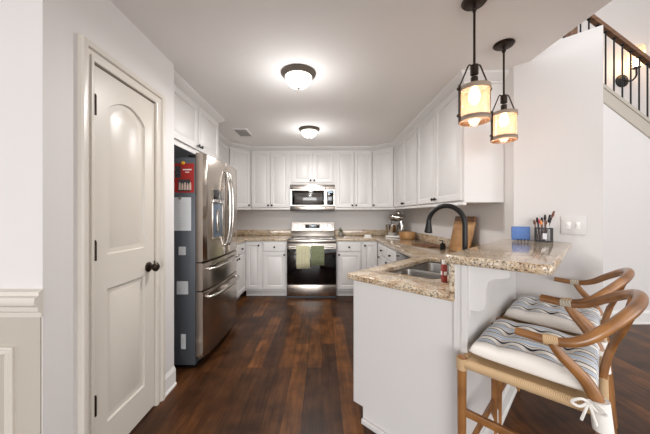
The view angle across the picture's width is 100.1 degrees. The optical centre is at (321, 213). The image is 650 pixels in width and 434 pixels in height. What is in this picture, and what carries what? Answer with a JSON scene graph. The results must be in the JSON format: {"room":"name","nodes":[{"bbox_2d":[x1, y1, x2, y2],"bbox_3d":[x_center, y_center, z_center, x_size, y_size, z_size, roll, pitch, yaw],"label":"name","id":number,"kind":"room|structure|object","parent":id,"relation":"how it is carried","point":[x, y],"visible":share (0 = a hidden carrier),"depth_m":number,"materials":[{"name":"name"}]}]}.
{"room":"kitchen","nodes":[
{"label":"kitchen","id":0,"kind":"room"},
{"bbox_2d":[0,0,14,288],"bbox_3d":[-2.720,0.080,1.150,2.960,2.440,0.100,0,0,0],"label":"wall","id":1,"kind":"structure","parent":0,"point":[7,7],"depth_m":1.10,"materials":[{"name":"white paint"}]},
{"bbox_2d":[0,346,14,433],"bbox_3d":[-1.817,0.816,1.086,1.165,0.568,0.016,0,0,0],"label":"trim","id":2,"kind":"structure","parent":1,"relation":"attached to","point":[8,352],"depth_m":1.08,"materials":[{"name":"beige paint"}]},
{"bbox_2d":[0,317,41,433],"bbox_3d":[-2.667,0.858,1.097,3.066,0.885,0.006,0,0,0],"label":"trim","id":3,"kind":"structure","parent":1,"relation":"attached to","point":[24,333],"depth_m":1.09,"materials":[{"name":"beige"}]},
{"bbox_2d":[0,289,43,316],"bbox_3d":[-2.663,0.358,1.081,3.074,0.113,0.038,0,0,0],"label":"trim","id":4,"kind":"structure","parent":1,"relation":"attached to","point":[13,302],"depth_m":1.08,"materials":[{"name":"beige paint"}]},
{"bbox_2d":[15,0,173,433],"bbox_3d":[-1.475,0.080,1.589,0.690,2.440,0.977,0,0,0],"label":"wall","id":5,"kind":"structure","parent":0,"point":[46,31],"depth_m":1.16,"materials":[{"name":"white paint"}]},
{"bbox_2d":[77,34,164,433],"bbox_3d":[-1.171,0.234,1.590,0.138,2.133,0.666,0,0,0],"label":"trim","id":6,"kind":"structure","parent":5,"relation":"attached to","point":[89,54],"depth_m":1.32,"materials":[{"name":"beige paint"}]},
{"bbox_2d":[94,65,159,433],"bbox_3d":[-1.117,0.274,1.595,0.103,2.033,0.513,0,0,0],"label":"door","id":7,"kind":"structure","parent":5,"relation":"in","point":[125,265],"depth_m":1.54,"materials":[{"name":"beige paint"}]},
{"bbox_2d":[165,366,176,397],"bbox_3d":[-1.179,1.230,2.011,0.142,0.140,0.175,0,0,0],"label":"baseboard","id":8,"kind":"structure","parent":5,"relation":"attached to","point":[170,377],"depth_m":2.00,"materials":[{"name":"white paint"}]},
{"bbox_2d":[174,86,218,159],"bbox_3d":[-1.498,-0.839,2.650,0.641,0.522,1.100,0,0,0],"label":"upper cabinet","id":9,"kind":"object","parent":5,"relation":"attached to","point":[195,131],"visible":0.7,"depth_m":2.58,"materials":[{"name":"white paint"}]},
{"bbox_2d":[174,70,224,122],"bbox_3d":[-1.335,-1.100,2.680,0.330,0.080,1.180,0,0,0],"label":"trim","id":10,"kind":"structure","parent":9,"relation":"attached to","point":[180,83],"depth_m":2.58,"materials":[{"name":"white paint"}]},
{"bbox_2d":[237,209,402,265],"bbox_3d":[-0.160,0.080,5.020,3.520,2.440,0.100,0,0,0],"label":"wall","id":11,"kind":"structure","parent":0,"point":[246,219],"depth_m":4.97,"materials":[{"name":"white paint"}]},
{"bbox_2d":[228,148,250,209],"bbox_3d":[-1.512,-0.587,4.649,0.612,1.027,0.639,0,0,0],"label":"upper cabinet","id":12,"kind":"object","parent":11,"relation":"attached to","point":[240,160],"visible":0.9,"depth_m":4.49,"materials":[{"name":"white paint"}]},
{"bbox_2d":[237,230,291,234],"bbox_3d":[-1.181,0.335,4.104,1.273,0.100,1.728,0,0,0],"label":"backsplash","id":13,"kind":"structure","parent":11,"relation":"attached to","point":[239,232],"depth_m":4.95,"materials":[{"name":"stone"}]},
{"bbox_2d":[251,152,289,209],"bbox_3d":[-0.876,-0.587,4.766,0.675,1.027,0.398,0,0,0],"label":"upper cabinet","id":14,"kind":"object","parent":11,"relation":"attached to","point":[270,171],"visible":0.96,"depth_m":4.60,"materials":[{"name":"white paint"}]},
{"bbox_2d":[290,152,334,184],"bbox_3d":[-0.162,-0.800,4.766,0.752,0.600,0.398,0,0,0],"label":"upper cabinet","id":15,"kind":"object","parent":11,"relation":"attached to","point":[306,168],"visible":0.99,"depth_m":4.60,"materials":[{"name":"white paint"}]},
{"bbox_2d":[290,185,334,210],"bbox_3d":[-0.163,-0.271,4.750,0.750,0.443,0.431,0,0,0],"label":"microwave","id":16,"kind":"object","parent":15,"relation":"attached to","point":[302,197],"visible":1,"depth_m":4.58,"materials":[{"name":"grey metal"}]},
{"bbox_2d":[335,152,371,209],"bbox_3d":[0.536,-0.587,4.766,0.642,1.027,0.398,0,0,0],"label":"upper cabinet","id":17,"kind":"object","parent":11,"relation":"attached to","point":[353,170],"visible":0.95,"depth_m":4.60,"materials":[{"name":"white paint"}]},
{"bbox_2d":[110,0,611,145],"bbox_3d":[-1.300,-1.180,1.035,5.800,0.080,8.070,0,0,0],"label":"ceiling","id":18,"kind":"structure","parent":0,"point":[377,65],"depth_m":1.87,"materials":[{"name":"white paint"}]},
{"bbox_2d":[233,129,252,135],"bbox_3d":[-1.100,-1.134,3.800,0.200,0.012,0.340,0,0,0],"label":"ceiling vent","id":19,"kind":"object","parent":18,"relation":"in","point":[241,132],"visible":1,"depth_m":3.77,"materials":[{"name":"white metal"}]},
{"bbox_2d":[281,64,315,90],"bbox_3d":[-0.190,-1.067,2.200,0.282,0.145,0.282,0,0,0],"label":"ceiling light","id":20,"kind":"object","parent":18,"relation":"attached to","point":[297,76],"visible":1,"depth_m":2.12,"materials":[{"name":"white glass"}]},
{"bbox_2d":[299,125,319,139],"bbox_3d":[-0.170,-1.067,3.640,0.282,0.145,0.282,0,0,0],"label":"ceiling light","id":21,"kind":"object","parent":18,"relation":"attached to","point":[308,131],"visible":1,"depth_m":3.56,"materials":[{"name":"white glass"}]},
{"bbox_2d":[457,0,491,125],"bbox_3d":[0.815,-0.814,1.455,0.156,0.652,0.156,0,0,-45],"label":"pendant light","id":22,"kind":"object","parent":18,"relation":"hanging from","point":[474,95],"visible":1,"depth_m":1.45,"materials":[{"name":"black metal"}]},
{"bbox_2d":[471,76,477,86],"bbox_3d":[0.815,-0.705,1.455,0.036,0.050,0.036,0,0,0],"label":"socket","id":23,"kind":"object","parent":22,"relation":"attached to","point":[473,78],"depth_m":1.44,"materials":[{"name":"black metal"}]},
{"bbox_2d":[490,38,517,142],"bbox_3d":[1.220,-0.814,1.825,0.156,0.652,0.156,0,0,-45],"label":"pendant light","id":24,"kind":"object","parent":18,"relation":"hanging from","point":[503,45],"visible":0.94,"depth_m":1.82,"materials":[{"name":"black metal"}]},
{"bbox_2d":[129,291,649,433],"bbox_3d":[0.800,1.330,-1.050,10.000,0.060,12.300,0,0,0],"label":"floor","id":25,"kind":"structure","parent":0,"point":[284,365],"depth_m":2.07,"materials":[{"name":"brown wood"}]},
{"bbox_2d":[174,153,239,366],"bbox_3d":[-1.343,0.393,2.742,0.893,1.815,0.915,0,0,0],"label":"refrigerator","id":26,"kind":"object","parent":25,"relation":"on","point":[206,256],"visible":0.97,"depth_m":2.33,"materials":[{"name":"grey metal"}]},
{"bbox_2d":[174,197,190,230],"bbox_3d":[-1.171,0.000,2.284,0.143,0.280,0.002,0,0,0],"label":"list","id":27,"kind":"object","parent":26,"relation":"attached to","point":[182,208],"visible":0.98,"depth_m":2.28,"materials":[{"name":"white paper"}]},
{"bbox_2d":[174,163,193,192],"bbox_3d":[-1.159,-0.302,2.284,0.168,0.245,0.003,0,0,0],"label":"greeting card","id":28,"kind":"object","parent":26,"relation":"attached to","point":[183,174],"visible":0.99,"depth_m":2.28,"materials":[{"name":"red paper"}]},
{"bbox_2d":[175,166,180,177],"bbox_3d":[-1.210,-0.352,2.283,0.050,0.100,0.001,0,0,0],"label":"photo","id":29,"kind":"object","parent":28,"relation":"attached to","point":[177,168],"depth_m":2.28},
{"bbox_2d":[178,179,189,190],"bbox_3d":[-1.157,-0.241,2.283,0.103,0.098,0.001,0,0,0],"label":"photo","id":30,"kind":"object","parent":28,"relation":"attached to","point":[183,184],"depth_m":2.28},
{"bbox_2d":[236,242,244,299],"bbox_3d":[-1.483,0.861,3.748,0.658,0.879,1.015,0,0,0],"label":"base cabinet","id":31,"kind":"object","parent":25,"relation":"on","point":[240,248],"visible":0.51,"depth_m":4.01,"materials":[{"name":"white paint"}]},
{"bbox_2d":[237,235,291,243],"bbox_3d":[-1.180,0.403,4.104,1.276,0.036,1.728,0,0,0],"label":"countertop","id":32,"kind":"structure","parent":31,"relation":"on","point":[240,238],"depth_m":4.27,"materials":[{"name":"stone"}]},
{"bbox_2d":[245,241,262,295],"bbox_3d":[-1.071,0.861,4.543,0.268,0.879,0.673,0,0,0],"label":"base cabinet","id":33,"kind":"object","parent":25,"relation":"on","point":[253,249],"visible":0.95,"depth_m":4.24,"materials":[{"name":"white paint"}]},
{"bbox_2d":[262,241,286,295],"bbox_3d":[-0.740,0.861,4.543,0.390,0.879,0.673,0,0,0],"label":"base cabinet","id":34,"kind":"object","parent":25,"relation":"on","point":[274,253],"visible":0.95,"depth_m":4.24,"materials":[{"name":"white paint"}]},
{"bbox_2d":[287,222,335,297],"bbox_3d":[-0.160,0.725,4.516,0.758,1.150,0.827,0,0,0],"label":"range","id":35,"kind":"object","parent":25,"relation":"on","point":[314,281],"visible":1,"depth_m":4.16,"materials":[{"name":"grey metal"}]},
{"bbox_2d":[296,246,309,268],"bbox_3d":[-0.282,0.651,4.112,0.214,0.347,0.043,0,0,0],"label":"dish towel","id":36,"kind":"object","parent":35,"relation":"hanging from","point":[303,252],"visible":1,"depth_m":4.09,"materials":[{"name":"beige fabric"}]},
{"bbox_2d":[287,236,335,239],"bbox_3d":[-0.160,0.396,4.530,0.758,0.016,0.720,0,0,0],"label":"cooktop","id":37,"kind":"object","parent":35,"relation":"in","point":[292,237],"depth_m":4.31,"materials":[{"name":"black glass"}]},
{"bbox_2d":[305,224,319,227],"bbox_3d":[-0.170,0.217,4.849,0.260,0.065,0.014,0,0,0],"label":"clock","id":38,"kind":"object","parent":35,"relation":"on","point":[306,225],"depth_m":4.84,"materials":[{"name":"black glass"}]},
{"bbox_2d":[311,246,323,265],"bbox_3d":[-0.067,0.629,4.112,0.210,0.302,0.043,0,0,0],"label":"dish towel","id":39,"kind":"object","parent":35,"relation":"hanging from","point":[317,252],"visible":1,"depth_m":4.09,"materials":[{"name":"green fabric"}]},
{"bbox_2d":[336,241,361,295],"bbox_3d":[0.422,0.861,4.543,0.395,0.879,0.673,0,0,0],"label":"base cabinet","id":40,"kind":"object","parent":25,"relation":"on","point":[348,253],"visible":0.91,"depth_m":4.24,"materials":[{"name":"white paint"}]},
{"bbox_2d":[362,241,376,269],"bbox_3d":[0.745,0.861,4.543,0.246,0.879,0.673,0,0,0],"label":"base cabinet","id":41,"kind":"object","parent":25,"relation":"on","point":[369,248],"visible":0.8,"depth_m":4.24,"materials":[{"name":"white paint"}]},
{"bbox_2d":[378,242,387,265],"bbox_3d":[1.146,0.861,3.928,0.658,0.879,0.655,0,0,0],"label":"base cabinet","id":42,"kind":"object","parent":25,"relation":"on","point":[382,249],"visible":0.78,"depth_m":3.84,"materials":[{"name":"white paint"}]},
{"bbox_2d":[385,247,395,263],"bbox_3d":[1.146,0.861,3.359,0.658,0.879,0.478,0,0,0],"label":"base cabinet","id":43,"kind":"object","parent":25,"relation":"on","point":[391,253],"visible":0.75,"depth_m":3.36,"materials":[{"name":"white paint"}]},
{"bbox_2d":[354,264,453,433],"bbox_3d":[0.901,0.861,2.059,0.692,0.879,1.460,0,0,45],"label":"base cabinet","id":44,"kind":"object","parent":25,"relation":"on","point":[404,341],"visible":0.71,"depth_m":1.50,"materials":[{"name":"white paint"}]},
{"bbox_2d":[334,235,455,300],"bbox_3d":[0.822,0.403,3.140,1.315,0.036,3.655,0,0,0],"label":"countertop","id":45,"kind":"structure","parent":44,"relation":"on","point":[381,275],"depth_m":1.85,"materials":[{"name":"stone"}]},
{"bbox_2d":[385,210,404,237],"bbox_3d":[1.202,0.160,4.499,0.314,0.450,0.220,0,0,20],"label":"stand mixer","id":46,"kind":"object","parent":45,"relation":"on","point":[391,229],"visible":0.9,"depth_m":4.44,"materials":[{"name":"silver metal"}]},
{"bbox_2d":[385,224,397,235],"bbox_3d":[1.158,0.265,4.515,0.220,0.180,0.220,0,0,20],"label":"bowl","id":47,"kind":"object","parent":46,"relation":"on","point":[391,229],"depth_m":4.44,"materials":[{"name":"silver metal"}]},
{"bbox_2d":[399,231,415,239],"bbox_3d":[1.310,0.330,4.180,0.244,0.110,0.244,0,0,0],"label":"wooden bowl","id":48,"kind":"object","parent":45,"relation":"on","point":[407,235],"visible":0.99,"depth_m":4.08,"materials":[{"name":"brown wood"}]},
{"bbox_2d":[393,262,448,278],"bbox_3d":[0.810,0.500,2.000,0.764,0.149,0.390,0,0,-45],"label":"sink","id":49,"kind":"object","parent":45,"relation":"in","point":[428,270],"visible":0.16,"depth_m":2.10,"materials":[{"name":"silver metal"}]},
{"bbox_2d":[412,243,445,247],"bbox_3d":[1.293,0.376,3.237,0.240,0.018,0.410,0,0,-17],"label":"serving board","id":50,"kind":"object","parent":45,"relation":"on","point":[428,245],"visible":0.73,"depth_m":3.25,"materials":[{"name":"brown wood"}]},
{"bbox_2d":[440,240,444,249],"bbox_3d":[1.298,0.332,2.930,0.057,0.105,0.053,0,0,0],"label":"soap bottle","id":51,"kind":"object","parent":45,"relation":"on","point":[442,245],"visible":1,"depth_m":2.91,"materials":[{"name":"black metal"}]},
{"bbox_2d":[441,260,446,281],"bbox_3d":[0.692,0.323,1.542,0.029,0.124,0.029,0,0,0],"label":"bottle","id":52,"kind":"object","parent":45,"relation":"on","point":[443,265],"visible":0.94,"depth_m":1.53,"materials":[{"name":"red plastic"}]},
{"bbox_2d":[424,204,467,249],"bbox_3d":[0.819,0.158,1.780,0.096,0.452,0.287,0,0,-45],"label":"kitchen faucet","id":53,"kind":"object","parent":45,"relation":"on","point":[428,227],"visible":0.64,"depth_m":1.71,"materials":[{"name":"black metal"}]},
{"bbox_2d":[449,216,476,251],"bbox_3d":[1.403,0.204,2.730,0.094,0.360,0.380,0,0,0],"label":"cutting board","id":54,"kind":"object","parent":45,"relation":"on","point":[455,244],"visible":0.81,"depth_m":2.75,"materials":[{"name":"brown wood"}]},
{"bbox_2d":[394,251,448,264],"bbox_3d":[1.138,0.862,2.815,0.664,0.876,0.600,0,0,0],"label":"base cabinet","id":55,"kind":"object","parent":25,"relation":"on","point":[399,256],"visible":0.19,"depth_m":2.90,"materials":[{"name":"white"}]},
{"bbox_2d":[456,289,648,433],"bbox_3d":[0.997,0.795,1.206,0.613,1.013,0.578,0,0,-44],"label":"counter stool","id":56,"kind":"object","parent":25,"relation":"on","point":[574,372],"visible":1,"depth_m":1.08,"materials":[{"name":"brown wood"}]},
{"bbox_2d":[469,319,599,390],"bbox_3d":[0.969,0.600,1.236,0.471,0.078,0.407,0,0,-44],"label":"seat cushion","id":57,"kind":"object","parent":56,"relation":"on","point":[498,347],"depth_m":1.13,"materials":[{"name":"fabric"}]},
{"bbox_2d":[496,268,634,429],"bbox_3d":[1.443,0.795,1.638,0.613,1.013,0.578,0,0,-44],"label":"counter stool","id":58,"kind":"object","parent":25,"relation":"on","point":[524,309],"visible":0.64,"depth_m":1.58,"materials":[{"name":"wood"}]},
{"bbox_2d":[504,296,599,334],"bbox_3d":[1.414,0.600,1.667,0.471,0.078,0.407,0,0,-44],"label":"seat cushion","id":59,"kind":"object","parent":58,"relation":"on","point":[526,309],"depth_m":1.58,"materials":[{"name":"fabric"}]},
{"bbox_2d":[403,66,513,244],"bbox_3d":[1.540,0.080,3.535,0.120,2.440,2.870,0,0,0],"label":"wall","id":60,"kind":"structure","parent":0,"point":[494,222],"depth_m":2.40,"materials":[{"name":"white paint"}]},
{"bbox_2d":[219,70,508,151],"bbox_3d":[-0.020,-1.100,3.395,3.000,0.080,2.490,0,0,0],"label":"trim","id":61,"kind":"structure","parent":60,"relation":"attached to","point":[494,76],"depth_m":3.84,"materials":[{"name":"white paint"}]},
{"bbox_2d":[372,148,394,209],"bbox_3d":[1.164,-0.587,4.644,0.628,1.027,0.649,0,0,0],"label":"upper cabinet","id":62,"kind":"object","parent":60,"relation":"attached to","point":[382,160],"visible":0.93,"depth_m":4.45,"materials":[{"name":"white paint"}]},
{"bbox_2d":[394,127,417,208],"bbox_3d":[1.290,-0.587,3.792,0.373,1.027,1.052,0,0,0],"label":"upper cabinet","id":63,"kind":"object","parent":60,"relation":"attached to","point":[405,151],"visible":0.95,"depth_m":3.66,"materials":[{"name":"white paint"}]},
{"bbox_2d":[334,230,479,247],"bbox_3d":[0.853,0.335,3.594,1.251,0.100,2.748,0,0,0],"label":"backsplash","id":64,"kind":"structure","parent":60,"relation":"attached to","point":[425,237],"depth_m":4.20,"materials":[{"name":"stone"}]},
{"bbox_2d":[417,84,503,207],"bbox_3d":[1.290,-0.587,2.736,0.373,1.027,1.052,0,0,0],"label":"upper cabinet","id":65,"kind":"object","parent":60,"relation":"attached to","point":[457,165],"visible":0.98,"depth_m":2.25,"materials":[{"name":"white paint"}]},
{"bbox_2d":[458,265,515,433],"bbox_3d":[1.066,0.768,1.696,0.050,1.064,1.149,0,0,45],"label":"wall","id":66,"kind":"structure","parent":0,"point":[502,292],"depth_m":1.45,"materials":[{"name":"white paint"}]},
{"bbox_2d":[449,263,454,301],"bbox_3d":[1.034,0.327,1.716,0.024,0.184,1.160,0,0,45],"label":"backsplash","id":67,"kind":"structure","parent":66,"relation":"attached to","point":[451,266],"depth_m":1.30,"materials":[{"name":"stone"}]},
{"bbox_2d":[454,264,467,433],"bbox_3d":[0.656,0.770,1.286,0.011,1.060,0.059,0,0,-45],"label":"trim","id":68,"kind":"structure","parent":66,"relation":"attached to","point":[464,269],"depth_m":1.28,"materials":[{"name":"white paint"}]},
{"bbox_2d":[468,266,511,316],"bbox_3d":[0.764,0.358,1.242,0.166,0.244,0.074,0,0,45],"label":"corbel","id":69,"kind":"object","parent":66,"relation":"attached to","point":[479,278],"visible":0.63,"depth_m":1.25,"materials":[{"name":"white paint"}]},
{"bbox_2d":[481,384,516,433],"bbox_3d":[1.088,1.230,1.667,0.022,0.140,1.138,0,0,45],"label":"baseboard","id":70,"kind":"structure","parent":66,"relation":"attached to","point":[509,392],"depth_m":1.77,"materials":[{"name":"white paint"}]},
{"bbox_2d":[445,239,570,274],"bbox_3d":[1.146,0.215,1.583,1.194,0.040,0.400,0,0,-45],"label":"bar","id":71,"kind":"object","parent":66,"relation":"on","point":[531,256],"visible":0.98,"depth_m":1.28,"materials":[{"name":"stone"}]},
{"bbox_2d":[511,226,529,240],"bbox_3d":[1.465,0.143,2.005,0.112,0.102,0.040,0,0,26],"label":"card holder","id":72,"kind":"object","parent":71,"relation":"on","point":[517,232],"visible":1,"depth_m":2.00,"materials":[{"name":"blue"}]},
{"bbox_2d":[534,227,553,241],"bbox_3d":[1.557,0.145,1.912,0.094,0.098,0.076,0,0,29],"label":"brush holder","id":73,"kind":"object","parent":71,"relation":"on","point":[545,236],"visible":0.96,"depth_m":1.89,"materials":[{"name":"black metal"}]},
{"bbox_2d":[546,211,554,233],"bbox_3d":[1.573,0.084,1.884,0.065,0.211,0.017,0,0,26],"label":"makeup brush","id":74,"kind":"object","parent":73,"relation":"in","point":[553,212],"visible":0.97,"depth_m":1.88,"materials":[{"name":"black metal"}]},
{"bbox_2d":[514,25,602,310],"bbox_3d":[1.690,0.037,1.970,0.481,2.525,0.113,0,0,45],"label":"wall","id":75,"kind":"structure","parent":0,"point":[558,93],"depth_m":1.90,"materials":[{"name":"white paint"}]},
{"bbox_2d":[561,216,585,234],"bbox_3d":[1.713,0.078,1.855,0.128,0.124,0.016,0,0,45],"label":"switch plate","id":76,"kind":"object","parent":75,"relation":"attached to","point":[575,225],"visible":1,"depth_m":1.85,"materials":[{"name":"white paint"}]},
{"bbox_2d":[559,0,649,117],"bbox_3d":[3.650,-1.350,4.350,4.100,5.300,0.100,0,0,0],"label":"wall","id":77,"kind":"structure","parent":0,"point":[629,18],"depth_m":4.30,"materials":[{"name":"white paint"}]},
{"bbox_2d":[615,58,640,86],"bbox_3d":[4.768,-2.265,4.187,0.195,0.530,0.292,0,0,-17],"label":"wall sconce","id":78,"kind":"object","parent":77,"relation":"attached to","point":[626,80],"visible":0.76,"depth_m":4.27,"materials":[{"name":"black metal"}]},
{"bbox_2d":[603,103,649,310],"bbox_3d":[3.600,-0.531,3.280,4.000,3.662,0.100,0,0,0],"label":"wall","id":79,"kind":"structure","parent":0,"point":[626,150],"depth_m":3.23,"materials":[{"name":"white paint"}]},
{"bbox_2d":[603,83,649,137],"bbox_3d":[3.800,-1.071,3.278,3.600,2.982,0.140,0,0,0],"label":"trim","id":80,"kind":"structure","parent":79,"relation":"attached to","point":[614,101],"depth_m":3.22,"materials":[{"name":"beige wood"}]},
{"bbox_2d":[563,14,649,117],"bbox_3d":[4.010,-1.467,3.280,2.580,2.666,0.090,0,0,0],"label":"stair railing","id":81,"kind":"object","parent":80,"relation":"on","point":[625,44],"visible":0.57,"depth_m":3.27,"materials":[{"name":"brown wood"}]},
{"bbox_2d":[603,311,649,323],"bbox_3d":[3.600,1.223,3.217,4.000,0.154,0.026,0,0,0],"label":"baseboard","id":82,"kind":"structure","parent":79,"relation":"attached to","point":[644,318],"depth_m":3.21,"materials":[{"name":"white paint"}]},
{"bbox_3d":[-1.870,0.080,3.090,0.100,2.440,3.760,0,0,0],"label":"wall","id":83,"kind":"structure","parent":0,"visible":0},
{"bbox_2d":[219,141,227,163],"bbox_3d":[-1.633,-0.587,3.776,0.371,1.027,1.103,0,0,0],"label":"upper cabinet","id":84,"kind":"object","parent":83,"relation":"attached to","point":[223,150],"visible":0.03,"depth_m":4.09,"materials":[{"name":"white paint"}]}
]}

